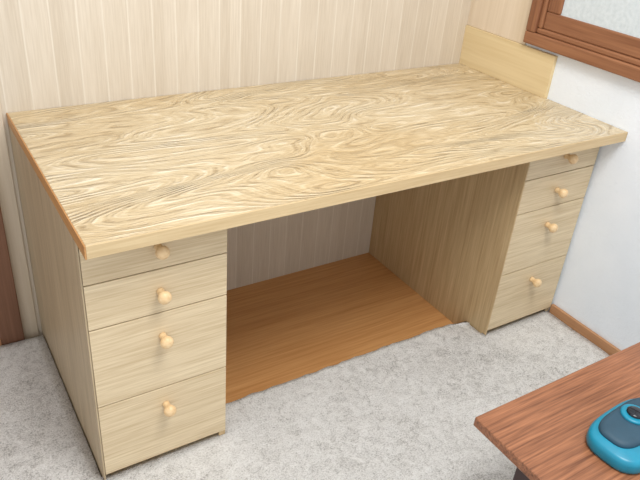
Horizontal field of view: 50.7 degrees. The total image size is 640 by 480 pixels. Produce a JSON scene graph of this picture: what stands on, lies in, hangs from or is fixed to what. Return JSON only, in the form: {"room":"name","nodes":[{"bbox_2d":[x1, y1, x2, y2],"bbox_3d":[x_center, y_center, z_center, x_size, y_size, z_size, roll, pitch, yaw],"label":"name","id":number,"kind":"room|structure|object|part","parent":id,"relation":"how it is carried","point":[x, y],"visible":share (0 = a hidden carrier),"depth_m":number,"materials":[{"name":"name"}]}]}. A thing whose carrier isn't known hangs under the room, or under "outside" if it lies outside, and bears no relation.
{"room":"home office","nodes":[
{"label":"home office","id":0,"kind":"room"},
{"bbox_2d":[0,206,24,344],"bbox_3d":[-0.809,-0.737,1.367,0.061,2.400,0.126,-14,35,-29],"label":"stile","id":1,"kind":"object","parent":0,"point":[11,329],"depth_m":1.84,"materials":[{"name":"brown wood"}]},
{"bbox_2d":[0,0,471,335],"bbox_3d":[-0.082,-0.925,1.797,1.585,2.400,0.100,-14,35,-29],"label":"wall","id":2,"kind":"structure","parent":0,"point":[54,53],"depth_m":1.88,"materials":[{"name":"beige wood"}]},
{"bbox_2d":[0,104,38,339],"bbox_3d":[-0.771,-0.753,1.400,0.042,2.400,0.104,-14,35,-29],"label":"pillar","id":3,"kind":"structure","parent":2,"relation":"attached to","point":[8,201],"depth_m":1.79,"materials":[{"name":"brown wood"}]},
{"bbox_2d":[225,253,453,402],"bbox_3d":[-0.169,0.901,1.104,3.173,0.050,2.700,-14,35,-29],"label":"floor","id":4,"kind":"structure","parent":0,"point":[285,328],"depth_m":2.18,"materials":[{"name":"brown wood"}]},
{"bbox_2d":[0,310,609,479],"bbox_3d":[-0.179,0.900,1.002,3.059,0.050,2.566,-14,35,-29],"label":"carpet","id":5,"kind":"object","parent":4,"relation":"on","point":[407,409],"visible":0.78,"depth_m":1.74,"materials":[{"name":"grey carpet"}]},
{"bbox_2d":[474,342,639,479],"bbox_3d":[0.767,0.578,1.302,0.710,0.350,0.702,-14,35,-29],"label":"table","id":6,"kind":"object","parent":5,"relation":"on","point":[543,431],"visible":0.95,"depth_m":1.30,"materials":[{"name":"brown wood"}]},
{"bbox_3d":[0.411,0.526,1.365,0.048,0.320,0.048,-14,35,-29],"label":"leg","id":7,"kind":"part","parent":6,"relation":"part of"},
{"bbox_2d":[586,397,639,473],"bbox_3d":[0.591,0.354,1.259,0.201,0.050,0.127,-14,35,-29],"label":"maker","id":8,"kind":"object","parent":6,"relation":"on","point":[614,436],"visible":1,"depth_m":1.23,"materials":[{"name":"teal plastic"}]},
{"bbox_2d":[6,63,627,479],"bbox_3d":[0.019,-0.002,1.924,1.475,0.700,0.684,-14,35,-29],"label":"desk","id":9,"kind":"object","parent":4,"relation":"on","point":[479,181],"visible":0.94,"depth_m":1.59,"materials":[{"name":"brown wood"}]},
{"bbox_3d":[-0.317,0.013,1.309,0.292,0.092,0.016,-14,35,-29],"label":"drawer","id":10,"kind":"part","parent":9,"relation":"part of","materials":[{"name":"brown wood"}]},
{"bbox_3d":[-0.324,0.099,1.359,0.292,0.103,0.016,-14,35,-29],"label":"drawer","id":11,"kind":"part","parent":9,"relation":"part of","materials":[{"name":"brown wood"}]},
{"bbox_3d":[-0.336,0.231,1.437,0.292,0.200,0.016,-14,35,-29],"label":"drawer","id":12,"kind":"part","parent":9,"relation":"part of","materials":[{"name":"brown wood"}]},
{"bbox_3d":[-0.352,0.406,1.540,0.292,0.201,0.016,-14,35,-29],"label":"drawer","id":13,"kind":"part","parent":9,"relation":"part of","materials":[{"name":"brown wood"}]},
{"bbox_3d":[-0.302,0.021,1.288,0.028,0.028,0.037,-14,35,-29],"label":"knob","id":14,"kind":"part","parent":9,"relation":"part of","materials":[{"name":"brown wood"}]},
{"bbox_3d":[-0.310,0.111,1.341,0.028,0.028,0.037,-14,35,-29],"label":"knob","id":15,"kind":"part","parent":9,"relation":"part of","materials":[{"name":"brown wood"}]},
{"bbox_3d":[-0.319,0.208,1.398,0.028,0.028,0.037,-14,35,-29],"label":"knob","id":16,"kind":"part","parent":9,"relation":"part of","materials":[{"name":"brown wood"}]},
{"bbox_3d":[-0.334,0.374,1.495,0.028,0.028,0.037,-14,35,-29],"label":"knob","id":17,"kind":"part","parent":9,"relation":"part of","materials":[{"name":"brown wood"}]},
{"bbox_3d":[0.642,0.160,2.110,0.285,0.201,0.016,-14,35,-29],"label":"drawer","id":18,"kind":"part","parent":9,"relation":"part of","materials":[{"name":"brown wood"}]},
{"bbox_3d":[0.660,0.128,2.066,0.028,0.028,0.037,-14,35,-29],"label":"knob","id":19,"kind":"part","parent":9,"relation":"part of","materials":[{"name":"brown wood"}]},
{"bbox_3d":[0.658,-0.014,2.008,0.285,0.200,0.016,-14,35,-29],"label":"drawer","id":20,"kind":"part","parent":9,"relation":"part of","materials":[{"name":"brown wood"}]},
{"bbox_3d":[0.675,-0.038,1.968,0.028,0.028,0.037,-14,35,-29],"label":"knob","id":21,"kind":"part","parent":9,"relation":"part of","materials":[{"name":"brown wood"}]},
{"bbox_3d":[0.670,-0.147,1.930,0.285,0.103,0.016,-14,35,-29],"label":"drawer","id":22,"kind":"part","parent":9,"relation":"part of","materials":[{"name":"brown wood"}]},
{"bbox_3d":[0.684,-0.135,1.911,0.028,0.028,0.037,-14,35,-29],"label":"knob","id":23,"kind":"part","parent":9,"relation":"part of","materials":[{"name":"brown wood"}]},
{"bbox_3d":[0.678,-0.233,1.879,0.285,0.092,0.016,-14,35,-29],"label":"drawer","id":24,"kind":"part","parent":9,"relation":"part of","materials":[{"name":"brown wood"}]},
{"bbox_3d":[0.692,-0.225,1.858,0.028,0.028,0.037,-14,35,-29],"label":"knob","id":25,"kind":"part","parent":9,"relation":"part of","materials":[{"name":"brown wood"}]},
{"bbox_2d":[526,43,639,349],"bbox_3d":[1.264,-0.453,1.201,0.120,2.400,2.600,-14,35,-29],"label":"wall","id":26,"kind":"structure","parent":0,"point":[598,285],"depth_m":1.98,"materials":[{"name":"white paint"}]},
{"bbox_2d":[467,0,531,44],"bbox_3d":[0.629,-1.342,1.794,0.007,1.570,0.262,-14,35,-29],"label":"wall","id":27,"kind":"structure","parent":26,"relation":"attached to","point":[508,19],"depth_m":2.15,"materials":[{"name":"beige wood"}]},
{"bbox_3d":[0.629,-1.342,1.794,0.007,1.570,0.262,-14,35,-29],"label":"beige panel","id":28,"kind":"part","parent":27,"relation":"part of","materials":[{"name":"beige wood"}]},
{"bbox_2d":[459,25,557,98],"bbox_3d":[0.595,-0.580,2.176,0.012,0.130,0.391,-14,35,-29],"label":"trim plywood","id":29,"kind":"structure","parent":26,"relation":"attached to","point":[527,68],"depth_m":2.15,"materials":[{"name":"beige wood"}]},
{"bbox_2d":[523,28,639,81],"bbox_3d":[1.023,-0.288,1.541,0.026,0.052,1.482,-14,35,-29],"label":"window sill","id":30,"kind":"structure","parent":26,"relation":"attached to","point":[624,69],"depth_m":1.90,"materials":[{"name":"brown wood"}]},
{"bbox_2d":[526,0,639,58],"bbox_3d":[1.043,-0.668,1.343,0.026,0.836,1.430,-14,35,-29],"label":"window","id":31,"kind":"structure","parent":26,"relation":"in","point":[622,16],"depth_m":1.86,"materials":[{"name":"brown wood"}]},
{"bbox_3d":[0.678,-0.993,1.840,0.026,0.836,0.036,-14,35,-29],"label":"casing stile","id":32,"kind":"part","parent":31,"relation":"part of","materials":[{"name":"brown wood"}]},
{"bbox_3d":[0.695,-0.982,1.823,0.018,0.804,0.016,-14,35,-29],"label":"inner casing stile","id":33,"kind":"part","parent":31,"relation":"part of","materials":[{"name":"brown wood"}]},
{"bbox_2d":[548,0,564,14],"bbox_3d":[0.715,-0.967,1.801,0.012,0.704,0.050,-14,35,-29],"label":"stile","id":34,"kind":"object","parent":31,"relation":"attached to","point":[555,6],"visible":1,"depth_m":1.96,"materials":[{"name":"brown wood"}]},
{"bbox_3d":[1.033,-0.333,1.519,0.012,0.050,1.378,-14,35,-29],"label":"sash","id":35,"kind":"part","parent":31,"relation":"part of","materials":[{"name":"brown wood"}]},
{"bbox_2d":[549,304,620,354],"bbox_3d":[1.280,0.704,1.536,0.012,0.076,1.980,-14,35,-29],"label":"baseboard","id":36,"kind":"structure","parent":26,"relation":"attached to","point":[577,326],"depth_m":2.13,"materials":[{"name":"brown wood"}]}
]}

